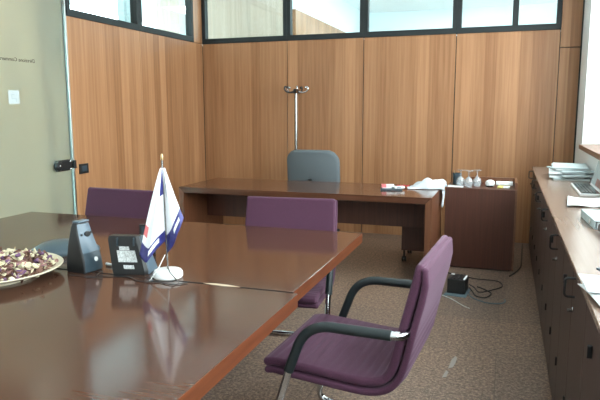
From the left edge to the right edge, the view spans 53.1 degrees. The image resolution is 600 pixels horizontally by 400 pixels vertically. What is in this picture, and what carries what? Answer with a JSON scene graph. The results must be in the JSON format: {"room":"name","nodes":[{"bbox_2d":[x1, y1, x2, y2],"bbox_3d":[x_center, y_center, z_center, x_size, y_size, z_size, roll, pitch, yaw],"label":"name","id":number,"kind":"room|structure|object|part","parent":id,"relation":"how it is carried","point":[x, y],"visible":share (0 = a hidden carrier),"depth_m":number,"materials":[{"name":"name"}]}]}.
{"room":"executive office","nodes":[
{"label":"executive office","id":0,"kind":"room"},
{"bbox_2d":[66,0,205,214],"bbox_3d":[-2.785,-0.547,3.166,0.100,3.050,9.471,3,9,19],"label":"wall","id":1,"kind":"structure","parent":0,"point":[137,97],"depth_m":6.16,"materials":[{"name":"brown wood"}]},
{"bbox_2d":[0,0,77,217],"bbox_3d":[-2.152,-0.760,4.803,0.105,2.980,1.002,3,9,17],"label":"door","id":2,"kind":"structure","parent":1,"relation":"in","point":[38,164],"depth_m":4.89,"materials":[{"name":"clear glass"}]},
{"bbox_3d":[-2.014,-0.319,5.341,0.044,0.075,0.030,3,9,19],"label":"strike plate","id":3,"kind":"part","parent":2,"relation":"part of","materials":[{"name":"black plastic"}]},
{"bbox_2d":[79,163,88,173],"bbox_3d":[-1.961,-0.286,5.453,0.014,0.090,0.124,3,9,19],"label":"light switch","id":4,"kind":"object","parent":1,"relation":"attached to","point":[83,168],"visible":1,"depth_m":5.44,"materials":[{"name":"black plastic"}]},
{"bbox_2d":[65,0,139,30],"bbox_3d":[-1.859,-2.057,5.613,0.082,0.800,1.095,3,9,19],"label":"window","id":5,"kind":"structure","parent":1,"relation":"in","point":[134,4],"depth_m":5.76,"materials":[{"name":"black paint"}]},
{"bbox_2d":[139,0,193,41],"bbox_3d":[-1.498,-2.215,6.653,0.082,0.800,1.129,3,9,19],"label":"window","id":6,"kind":"structure","parent":1,"relation":"in","point":[189,36],"depth_m":7.02,"materials":[{"name":"black paint"}]},
{"bbox_2d":[156,0,282,45],"bbox_3d":[-1.176,-1.684,9.160,2.140,3.500,0.150,3,9,19],"label":"wall","id":7,"kind":"structure","parent":0,"point":[226,18],"depth_m":8.85,"materials":[{"name":"beige paint"}]},
{"bbox_2d":[70,0,556,24],"bbox_3d":[-0.675,-2.946,5.454,11.450,0.100,15.800,3,9,19],"label":"ceiling","id":8,"kind":"structure","parent":0,"point":[149,15],"depth_m":11.93,"materials":[{"name":"white paint"}]},
{"bbox_2d":[293,9,345,34],"bbox_3d":[0.664,-1.678,11.127,0.080,2.890,4.680,3,9,19],"label":"wall","id":9,"kind":"structure","parent":0,"point":[303,24],"depth_m":9.29,"materials":[{"name":"brown wood"}]},
{"bbox_2d":[145,0,560,35],"bbox_3d":[-1.026,-1.183,5.843,12.400,3.500,16.000,3,9,19],"label":"wall","id":10,"kind":"structure","parent":0,"point":[339,14],"depth_m":12.17,"materials":[{"name":"white paint"}]},
{"bbox_2d":[117,0,185,34],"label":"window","id":11,"kind":"structure","parent":10,"relation":"attached to","point":[123,5],"depth_m":7.20,"materials":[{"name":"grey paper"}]},
{"bbox_2d":[200,224,551,399],"bbox_3d":[-0.606,1.108,2.651,4.706,0.080,9.651,3,9,19],"label":"floor","id":12,"kind":"structure","parent":0,"point":[499,350],"depth_m":3.88,"materials":[{"name":"carpet"}]},
{"bbox_2d":[85,187,152,218],"bbox_3d":[-1.328,0.413,3.937,0.689,0.912,0.674,3,9,22],"label":"chair","id":13,"kind":"object","parent":12,"relation":"on","point":[109,202],"visible":0.09,"depth_m":4.10,"materials":[{"name":"purple fabric"}]},
{"bbox_2d":[0,269,297,399],"bbox_3d":[-1.331,0.761,2.217,2.390,0.740,1.198,3,9,19],"label":"conference table","id":14,"kind":"object","parent":12,"relation":"on","point":[63,336],"visible":0.98,"depth_m":1.91,"materials":[{"name":"brown wood"}]},
{"bbox_2d":[0,251,63,285],"bbox_3d":[-1.325,0.307,2.582,0.578,0.047,0.578,3,9,19],"label":"platter","id":15,"kind":"object","parent":14,"relation":"on","point":[61,260],"visible":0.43,"depth_m":2.48,"materials":[{"name":"beige ceramic"}]},
{"bbox_2d":[0,246,58,282],"bbox_3d":[-1.312,0.270,2.575,0.562,0.097,0.544,3,9,19],"label":"potpourri","id":16,"kind":"object","parent":15,"relation":"on","point":[14,263],"visible":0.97,"depth_m":2.54,"materials":[{"name":"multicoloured plant"}]},
{"bbox_2d":[70,275,102,277],"bbox_3d":[-0.918,0.328,2.574,0.161,0.004,0.011,2,9,16],"label":"cord","id":17,"kind":"object","parent":14,"relation":"on","point":[70,275],"visible":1,"depth_m":2.57,"materials":[{"name":"black plastic"}]},
{"bbox_2d":[97,272,187,284],"bbox_3d":[-0.682,0.333,2.535,0.449,0.005,0.058,3,9,21],"label":"cord","id":18,"kind":"object","parent":14,"relation":"on","point":[99,272],"visible":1,"depth_m":2.51,"materials":[{"name":"black plastic"}]},
{"bbox_2d":[0,212,361,300],"bbox_3d":[-0.961,0.587,3.358,2.390,0.740,1.197,3,9,19],"label":"conference table","id":19,"kind":"object","parent":12,"relation":"on","point":[287,260],"visible":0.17,"depth_m":3.11,"materials":[{"name":"brown wood"}]},
{"bbox_2d":[31,238,99,256],"bbox_3d":[-1.182,0.231,3.044,0.330,0.058,0.279,0,9,-1],"label":"plate","id":20,"kind":"object","parent":19,"relation":"on","point":[59,247],"visible":0.55,"depth_m":2.96,"materials":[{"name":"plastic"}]},
{"bbox_2d":[67,219,102,273],"bbox_3d":[-0.961,0.202,2.671,0.119,0.226,0.110,4,9,25],"label":"speaker","id":21,"kind":"object","parent":19,"relation":"on","point":[83,254],"visible":1,"depth_m":2.64},
{"bbox_3d":[-0.944,0.167,2.658,0.052,0.124,0.095,4,9,25],"label":"panel","id":22,"kind":"part","parent":21,"relation":"part of","materials":[{"name":"blue plastic"}]},
{"bbox_3d":[-0.918,0.271,2.662,0.025,0.081,0.106,4,9,25],"label":"panel","id":23,"kind":"part","parent":21,"relation":"part of","materials":[{"name":"grey plastic"}]},
{"bbox_2d":[108,234,157,274],"bbox_3d":[-0.742,0.233,2.662,0.182,0.166,0.130,1,9,5],"label":"phone stand","id":24,"kind":"object","parent":19,"relation":"on","point":[124,249],"visible":0.93,"depth_m":2.61,"materials":[{"name":"black plastic"}]},
{"bbox_3d":[-0.674,0.233,2.661,0.047,0.162,0.114,1,9,5],"label":"panel","id":25,"kind":"part","parent":24,"relation":"part of","materials":[{"name":"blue plastic"}]},
{"bbox_2d":[139,224,155,253],"bbox_3d":[-0.756,0.191,2.991,0.075,0.152,0.055,-1,9,-6],"label":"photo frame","id":26,"kind":"object","parent":19,"relation":"on","point":[141,226],"visible":0.22,"depth_m":2.96,"materials":[{"name":"black plastic"}]},
{"bbox_2d":[139,153,183,282],"bbox_3d":[-0.579,0.070,2.520,0.188,0.530,0.153,0,9,0],"label":"table flag","id":27,"kind":"object","parent":19,"relation":"on","point":[165,218],"visible":1,"depth_m":2.50,"materials":[{"name":"white fabric"}]},
{"bbox_2d":[205,283,236,286],"bbox_3d":[-0.321,0.347,2.454,0.170,0.001,0.022,3,9,19],"label":"chip","id":28,"kind":"object","parent":19,"relation":"on","point":[205,283],"visible":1,"depth_m":2.46,"materials":[{"name":"beige"}]},
{"bbox_2d":[245,196,337,335],"bbox_3d":[-0.117,0.476,3.502,0.689,0.912,0.674,2,9,13],"label":"chair","id":29,"kind":"object","parent":12,"relation":"on","point":[278,212],"visible":0.38,"depth_m":3.66,"materials":[{"name":"purple fabric"}]},
{"bbox_3d":[-0.070,0.219,3.676,0.571,0.456,0.150,2,9,13],"label":"backrest","id":30,"kind":"part","parent":29,"relation":"part of","materials":[{"name":"purple fabric"}]},
{"bbox_3d":[-0.136,0.486,3.421,0.571,0.056,0.505,2,9,13],"label":"seat","id":31,"kind":"part","parent":29,"relation":"part of","materials":[{"name":"purple fabric"}]},
{"bbox_3d":[0.191,0.702,3.421,0.031,0.487,0.588,2,9,13],"label":"leg","id":32,"kind":"part","parent":29,"relation":"part of","materials":[{"name":"silver metal"}]},
{"bbox_3d":[0.195,0.378,3.397,0.039,0.223,0.414,2,9,13],"label":"armrest","id":33,"kind":"part","parent":29,"relation":"part of","materials":[{"name":"black plastic"}]},
{"bbox_2d":[284,86,308,149],"bbox_3d":[-0.039,-0.466,7.047,0.293,1.716,0.292,3,9,19],"label":"coat stand","id":34,"kind":"object","parent":12,"relation":"on","point":[296,91],"visible":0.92,"depth_m":6.95,"materials":[{"name":"silver metal"}]},
{"bbox_2d":[179,178,441,256],"bbox_3d":[0.099,0.241,5.624,2.310,0.742,0.805,3,9,19],"label":"executive desk","id":35,"kind":"object","parent":12,"relation":"on","point":[208,201],"visible":0.62,"depth_m":5.45,"materials":[{"name":"brown wood"}]},
{"bbox_3d":[-0.969,0.190,5.986,0.052,0.741,0.805,3,9,19],"label":"panel","id":36,"kind":"part","parent":35,"relation":"part of","materials":[{"name":"brown wood"}]},
{"bbox_3d":[0.118,0.059,5.654,2.202,0.284,0.025,3,9,19],"label":"modesty panel","id":37,"kind":"part","parent":35,"relation":"part of","materials":[{"name":"brown wood"}]},
{"bbox_2d":[380,187,401,190],"bbox_3d":[0.812,-0.099,5.337,0.190,0.012,0.170,1,9,7],"label":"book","id":38,"kind":"object","parent":35,"relation":"on","point":[381,188],"visible":0.77,"depth_m":5.26,"materials":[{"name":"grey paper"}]},
{"bbox_2d":[381,184,393,187],"bbox_3d":[0.783,-0.124,5.360,0.110,0.030,0.071,1,9,5],"label":"pack","id":39,"kind":"object","parent":38,"relation":"on","point":[382,185],"visible":0.89,"depth_m":5.33,"materials":[{"name":"white paper"}]},
{"bbox_2d":[393,186,404,188],"bbox_3d":[0.873,-0.112,5.304,0.100,0.022,0.056,-2,9,-10],"label":"mobile phone","id":40,"kind":"object","parent":38,"relation":"on","point":[394,187],"visible":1,"depth_m":5.28,"materials":[{"name":"white plastic"}]},
{"bbox_2d":[407,178,446,206],"bbox_3d":[1.157,-0.073,5.460,0.334,0.262,0.320,3,9,19],"label":"plastic bag","id":41,"kind":"object","parent":35,"relation":"on","point":[427,183],"visible":1,"depth_m":5.37,"materials":[{"name":"white plastic"}]},
{"bbox_3d":[1.167,0.294,5.261,0.052,0.741,0.805,3,9,19],"label":"panel","id":42,"kind":"part","parent":35,"relation":"part of","materials":[{"name":"brown wood"}]},
{"bbox_2d":[287,149,339,231],"bbox_3d":[0.194,-0.056,6.644,0.598,1.025,0.592,3,9,19],"label":"office chair","id":43,"kind":"object","parent":12,"relation":"on","point":[302,165],"visible":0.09,"depth_m":6.37,"materials":[{"name":"grey fabric"}]},
{"bbox_3d":[0.135,-0.260,6.437,0.585,0.560,0.156,3,9,19],"label":"backrest","id":44,"kind":"part","parent":43,"relation":"part of","materials":[{"name":"grey fabric"}]},
{"bbox_2d":[264,235,452,399],"bbox_3d":[0.271,0.624,2.514,0.674,0.912,0.689,3,9,22],"label":"chair","id":45,"kind":"object","parent":12,"relation":"on","point":[340,352],"visible":1,"depth_m":2.30,"materials":[{"name":"purple fabric"}]},
{"bbox_3d":[0.108,0.877,2.265,0.588,0.487,0.031,3,9,22],"label":"leg","id":46,"kind":"part","parent":45,"relation":"part of","materials":[{"name":"silver metal"}]},
{"bbox_3d":[0.356,0.786,2.859,0.588,0.487,0.031,3,9,22],"label":"leg","id":47,"kind":"part","parent":45,"relation":"part of","materials":[{"name":"silver metal"}]},
{"bbox_3d":[0.193,0.618,2.546,0.505,0.056,0.571,3,9,22],"label":"seat","id":48,"kind":"part","parent":45,"relation":"part of","materials":[{"name":"purple fabric"}]},
{"bbox_3d":[0.131,0.558,2.207,0.414,0.223,0.039,3,9,22],"label":"armrest","id":49,"kind":"part","parent":45,"relation":"part of","materials":[{"name":"black plastic"}]},
{"bbox_3d":[0.378,0.468,2.801,0.414,0.223,0.039,3,9,22],"label":"armrest","id":50,"kind":"part","parent":45,"relation":"part of","materials":[{"name":"black plastic"}]},
{"bbox_3d":[0.470,0.410,2.398,0.150,0.456,0.571,3,9,22],"label":"backrest","id":51,"kind":"part","parent":45,"relation":"part of","materials":[{"name":"purple fabric"}]},
{"bbox_2d":[401,227,424,261],"bbox_3d":[1.187,0.252,5.872,0.304,0.640,0.482,3,9,19],"label":"drawer pedestal","id":52,"kind":"object","parent":12,"relation":"on","point":[412,237],"visible":0.37,"depth_m":5.68,"materials":[{"name":"brown wood"}]},
{"bbox_2d":[442,356,456,376],"bbox_3d":[0.858,0.947,3.417,0.030,0.001,0.323,4,10,25],"label":"scuff mark","id":53,"kind":"object","parent":12,"relation":"on","point":[453,361],"visible":1,"depth_m":3.44,"materials":[{"name":"grey"}]},
{"bbox_2d":[444,273,469,297],"bbox_3d":[1.256,0.673,4.783,0.170,0.134,0.230,4,9,25],"label":"power adapter","id":54,"kind":"object","parent":12,"relation":"on","point":[457,284],"visible":0.97,"depth_m":4.73,"materials":[{"name":"black plastic"}]},
{"bbox_2d":[448,272,502,292],"bbox_3d":[1.510,0.664,5.071,0.350,0.064,0.590,-1,9,-4],"label":"cord","id":55,"kind":"object","parent":12,"relation":"on","point":[448,272],"visible":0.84,"depth_m":4.99,"materials":[{"name":"black plastic"}]},
{"bbox_2d":[469,286,491,297],"bbox_3d":[1.421,0.717,4.759,0.156,0.054,0.245,-3,9,-19],"label":"cord","id":56,"kind":"object","parent":12,"relation":"on","point":[477,286],"visible":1,"depth_m":4.72,"materials":[{"name":"black plastic"}]},
{"bbox_2d":[444,176,517,270],"bbox_3d":[1.691,0.205,5.626,0.616,0.804,0.438,3,9,19],"label":"base cabinet","id":57,"kind":"object","parent":12,"relation":"on","point":[480,220],"visible":0.88,"depth_m":5.43,"materials":[{"name":"brown wood"}]},
{"bbox_2d":[453,170,461,183],"bbox_3d":[1.495,-0.217,5.715,0.086,0.129,0.086,3,9,19],"label":"pen cup","id":58,"kind":"object","parent":57,"relation":"on","point":[457,177],"visible":0.98,"depth_m":5.68,"materials":[{"name":"grey plastic"}]},
{"bbox_2d":[485,180,494,186],"bbox_3d":[1.745,-0.154,5.509,0.086,0.064,0.086,3,9,19],"label":"sugar bowl","id":59,"kind":"object","parent":57,"relation":"on","point":[489,183],"visible":1,"depth_m":5.48,"materials":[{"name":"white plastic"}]},
{"bbox_2d":[496,181,512,184],"bbox_3d":[1.923,-0.157,5.645,0.150,0.030,0.060,3,9,19],"label":"box","id":60,"kind":"object","parent":57,"relation":"on","point":[497,182],"visible":1,"depth_m":5.62,"materials":[{"name":"cardboard"}]},
{"bbox_2d":[467,291,505,303],"bbox_3d":[1.414,0.751,4.596,0.305,0.036,0.154,5,10,29],"label":"cord","id":61,"kind":"object","parent":12,"relation":"on","point":[467,291],"visible":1,"depth_m":4.54,"materials":[{"name":"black plastic"}]},
{"bbox_2d":[509,244,522,276],"bbox_3d":[2.138,0.573,5.838,0.072,0.011,1.358,4,9,24],"label":"cord","id":62,"kind":"object","parent":12,"relation":"on","point":[522,244],"visible":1,"depth_m":5.65,"materials":[{"name":"black plastic"}]},
{"bbox_2d":[528,171,535,262],"bbox_3d":[2.376,0.175,5.640,0.448,0.856,0.800,3,9,19],"label":"base cabinet","id":63,"kind":"object","parent":12,"relation":"on","point":[533,176],"visible":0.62,"depth_m":5.65,"materials":[{"name":"brown wood"}]},
{"bbox_3d":[2.275,0.102,5.877,0.018,0.771,0.396,3,9,19],"label":"door","id":64,"kind":"part","parent":63,"relation":"part of","materials":[{"name":"brown wood"}]},
{"bbox_2d":[531,179,540,285],"bbox_3d":[2.116,0.289,4.890,0.448,0.856,0.800,3,9,19],"label":"base cabinet","id":65,"kind":"object","parent":12,"relation":"on","point":[537,204],"visible":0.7,"depth_m":4.89,"materials":[{"name":"brown wood"}]},
{"bbox_3d":[2.015,0.216,5.127,0.018,0.771,0.396,3,9,19],"label":"door","id":66,"kind":"part","parent":65,"relation":"part of","materials":[{"name":"brown wood"}]},
{"bbox_2d":[535,191,547,321],"bbox_3d":[1.856,0.403,4.140,0.448,0.856,0.800,3,9,19],"label":"base cabinet","id":67,"kind":"object","parent":12,"relation":"on","point":[542,224],"visible":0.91,"depth_m":4.15,"materials":[{"name":"brown wood"}]},
{"bbox_3d":[1.755,0.330,4.377,0.018,0.771,0.396,3,9,19],"label":"door","id":68,"kind":"part","parent":67,"relation":"part of","materials":[{"name":"brown wood"}]},
{"bbox_2d":[541,208,556,373],"bbox_3d":[1.596,0.517,3.389,0.448,0.856,0.800,3,9,19],"label":"base cabinet","id":69,"kind":"object","parent":12,"relation":"on","point":[549,265],"visible":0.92,"depth_m":3.39,"materials":[{"name":"brown wood"}]},
{"bbox_3d":[1.495,0.444,3.627,0.018,0.771,0.396,3,9,19],"label":"door","id":70,"kind":"part","parent":69,"relation":"part of","materials":[{"name":"brown wood"}]},
{"bbox_2d":[548,231,573,399],"bbox_3d":[1.336,0.631,2.639,0.448,0.856,0.800,3,9,19],"label":"base cabinet","id":71,"kind":"object","parent":12,"relation":"on","point":[560,328],"visible":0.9,"depth_m":2.67,"materials":[{"name":"brown wood"}]},
{"bbox_3d":[1.246,0.206,2.946,0.041,0.079,0.009,3,9,19],"label":"handle","id":72,"kind":"part","parent":71,"relation":"part of","materials":[{"name":"black plastic"}]},
{"bbox_3d":[1.235,0.558,2.877,0.018,0.771,0.396,3,9,19],"label":"door","id":73,"kind":"part","parent":71,"relation":"part of","materials":[{"name":"brown wood"}]},
{"bbox_3d":[1.105,0.615,2.503,0.018,0.771,0.396,3,9,19],"label":"door","id":74,"kind":"part","parent":71,"relation":"part of","materials":[{"name":"brown wood"}]},
{"bbox_2d":[563,273,599,399],"bbox_3d":[1.076,0.745,1.889,0.448,0.856,0.800,3,9,19],"label":"base cabinet","id":75,"kind":"object","parent":12,"relation":"on","point":[583,368],"visible":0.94,"depth_m":1.95,"materials":[{"name":"brown wood"}]},
{"bbox_3d":[0.986,0.320,2.196,0.041,0.079,0.009,3,9,19],"label":"handle","id":76,"kind":"part","parent":75,"relation":"part of","materials":[{"name":"black plastic"}]},
{"bbox_3d":[0.975,0.672,2.127,0.018,0.771,0.396,3,9,19],"label":"door","id":77,"kind":"part","parent":75,"relation":"part of","materials":[{"name":"brown wood"}]},
{"bbox_3d":[0.838,0.439,1.738,0.014,0.038,0.015,3,9,19],"label":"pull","id":78,"kind":"part","parent":75,"relation":"part of","materials":[{"name":"black plastic"}]},
{"bbox_3d":[0.846,0.729,1.753,0.018,0.771,0.396,3,9,19],"label":"door","id":79,"kind":"part","parent":75,"relation":"part of","materials":[{"name":"brown wood"}]},
{"bbox_3d":[0.036,1.201,-1.111,0.448,0.856,0.800,3,9,19],"label":"cabinet","id":80,"kind":"object","parent":12,"relation":"on","visible":0},
{"bbox_2d":[532,167,599,334],"bbox_3d":[1.225,0.255,2.194,0.420,0.020,8.026,3,9,19],"label":"countertop","id":81,"kind":"structure","parent":80,"relation":"on","point":[581,242],"depth_m":2.88,"materials":[{"name":"brown wood"}]},
{"bbox_2d":[549,174,589,180],"bbox_3d":[2.252,-0.196,5.038,0.270,0.016,0.480,3,9,18],"label":"folder","id":82,"kind":"object","parent":81,"relation":"on","point":[585,178],"visible":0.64,"depth_m":4.83,"materials":[{"name":"grey paper"}]},
{"bbox_2d":[549,174,583,178],"bbox_3d":[2.254,-0.216,5.067,0.258,0.014,0.480,4,9,24],"label":"folder","id":83,"kind":"object","parent":82,"relation":"on","point":[551,175],"visible":0.42,"depth_m":4.87,"materials":[{"name":"white paper"}]},
{"bbox_2d":[557,173,592,177],"bbox_3d":[2.264,-0.222,5.008,0.246,0.014,0.480,1,9,10],"label":"folder","id":84,"kind":"object","parent":83,"relation":"on","point":[587,175],"visible":0.28,"depth_m":4.79,"materials":[{"name":"grey paper"}]},
{"bbox_2d":[549,168,584,174],"bbox_3d":[2.247,-0.246,5.066,0.270,0.016,0.480,3,9,22],"label":"folder","id":85,"kind":"object","parent":84,"relation":"on","point":[551,171],"visible":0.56,"depth_m":4.86,"materials":[{"name":"white paper"}]},
{"bbox_2d":[547,166,594,172],"bbox_3d":[2.263,-0.255,5.024,0.258,0.012,0.480,1,9,7],"label":"folder","id":86,"kind":"object","parent":85,"relation":"on","point":[550,167],"visible":0.48,"depth_m":4.81,"materials":[{"name":"grey paper"}]},
{"bbox_2d":[551,163,588,170],"bbox_3d":[2.279,-0.278,5.081,0.246,0.016,0.480,3,9,18],"label":"folder","id":87,"kind":"object","parent":86,"relation":"on","point":[551,163],"visible":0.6,"depth_m":4.86,"materials":[{"name":"white paper"}]},
{"bbox_2d":[552,163,588,168],"bbox_3d":[2.274,-0.288,5.060,0.270,0.008,0.480,3,9,23],"label":"folder","id":88,"kind":"object","parent":87,"relation":"on","point":[555,165],"visible":1,"depth_m":5.00,"materials":[{"name":"grey paper"}]},
{"bbox_2d":[567,196,599,206],"bbox_3d":[1.776,0.006,3.673,0.299,0.026,0.460,3,9,19],"label":"paper sheet","id":89,"kind":"object","parent":81,"relation":"on","point":[589,202],"visible":1,"depth_m":3.65,"materials":[{"name":"white paper"}]},
{"bbox_2d":[571,160,599,196],"bbox_3d":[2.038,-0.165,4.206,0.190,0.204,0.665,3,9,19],"label":"laptop","id":90,"kind":"object","parent":81,"relation":"on","point":[593,188],"visible":1,"depth_m":4.24,"materials":[{"name":"white plastic"}]},
{"bbox_2d":[577,283,599,305],"bbox_3d":[1.058,0.292,1.816,0.355,0.014,0.242,1,9,9],"label":"paper sheet","id":91,"kind":"object","parent":81,"relation":"on","point":[596,296],"visible":0.57,"depth_m":1.81,"materials":[{"name":"white paper"}]},
{"bbox_2d":[578,274,599,292],"bbox_3d":[1.066,0.265,1.884,0.377,0.010,0.210,1,9,7],"label":"paper sheet","id":92,"kind":"object","parent":91,"relation":"on","point":[591,283],"visible":1,"depth_m":1.89,"materials":[{"name":"white paper"}]},
{"bbox_2d":[581,209,599,229],"bbox_3d":[1.570,0.099,3.010,0.248,0.042,0.360,2,9,15],"label":"ring binder","id":93,"kind":"object","parent":81,"relation":"on","point":[591,216],"visible":1,"depth_m":3.02,"materials":[{"name":"grey paper"}]},
{"bbox_2d":[202,0,584,242],"bbox_3d":[0.805,-1.124,6.927,4.426,3.050,0.104,3,9,19],"label":"wall","id":94,"kind":"structure","parent":0,"point":[402,110],"depth_m":6.77,"materials":[{"name":"brown wood"}]},
{"bbox_2d":[201,0,286,43],"bbox_3d":[-0.673,-2.306,7.239,1.116,0.800,0.082,3,9,19],"label":"window","id":95,"kind":"structure","parent":94,"relation":"in","point":[204,6],"depth_m":7.29,"materials":[{"name":"black paint"}]},
{"bbox_2d":[287,0,363,40],"bbox_3d":[0.293,-2.259,6.912,0.926,0.800,0.082,3,9,19],"label":"window","id":96,"kind":"structure","parent":94,"relation":"in","point":[290,37],"depth_m":6.95,"materials":[{"name":"black paint"}]},
{"bbox_2d":[364,0,457,37],"bbox_3d":[1.214,-2.214,6.599,1.020,0.800,0.082,3,9,19],"label":"window","id":97,"kind":"structure","parent":94,"relation":"in","point":[453,30],"depth_m":6.62,"materials":[{"name":"black paint"}]},
{"bbox_2d":[457,0,562,33],"bbox_3d":[2.186,-2.167,6.269,1.036,0.800,0.082,3,9,19],"label":"window","id":98,"kind":"structure","parent":94,"relation":"in","point":[554,26],"depth_m":6.26,"materials":[{"name":"black paint"}]},
{"bbox_2d":[574,0,599,178],"bbox_3d":[1.519,-0.344,1.747,0.360,3.050,9.551,3,9,19],"label":"wall","id":99,"kind":"structure","parent":0,"point":[588,117],"depth_m":5.62,"materials":[{"name":"white paint"}]},
{"bbox_2d":[579,144,599,159],"bbox_3d":[1.438,0.077,1.849,0.237,0.044,8.166,3,9,19],"label":"window sill","id":100,"kind":"structure","parent":99,"relation":"attached to","point":[593,150],"depth_m":5.08,"materials":[{"name":"brown wood"}]}
]}

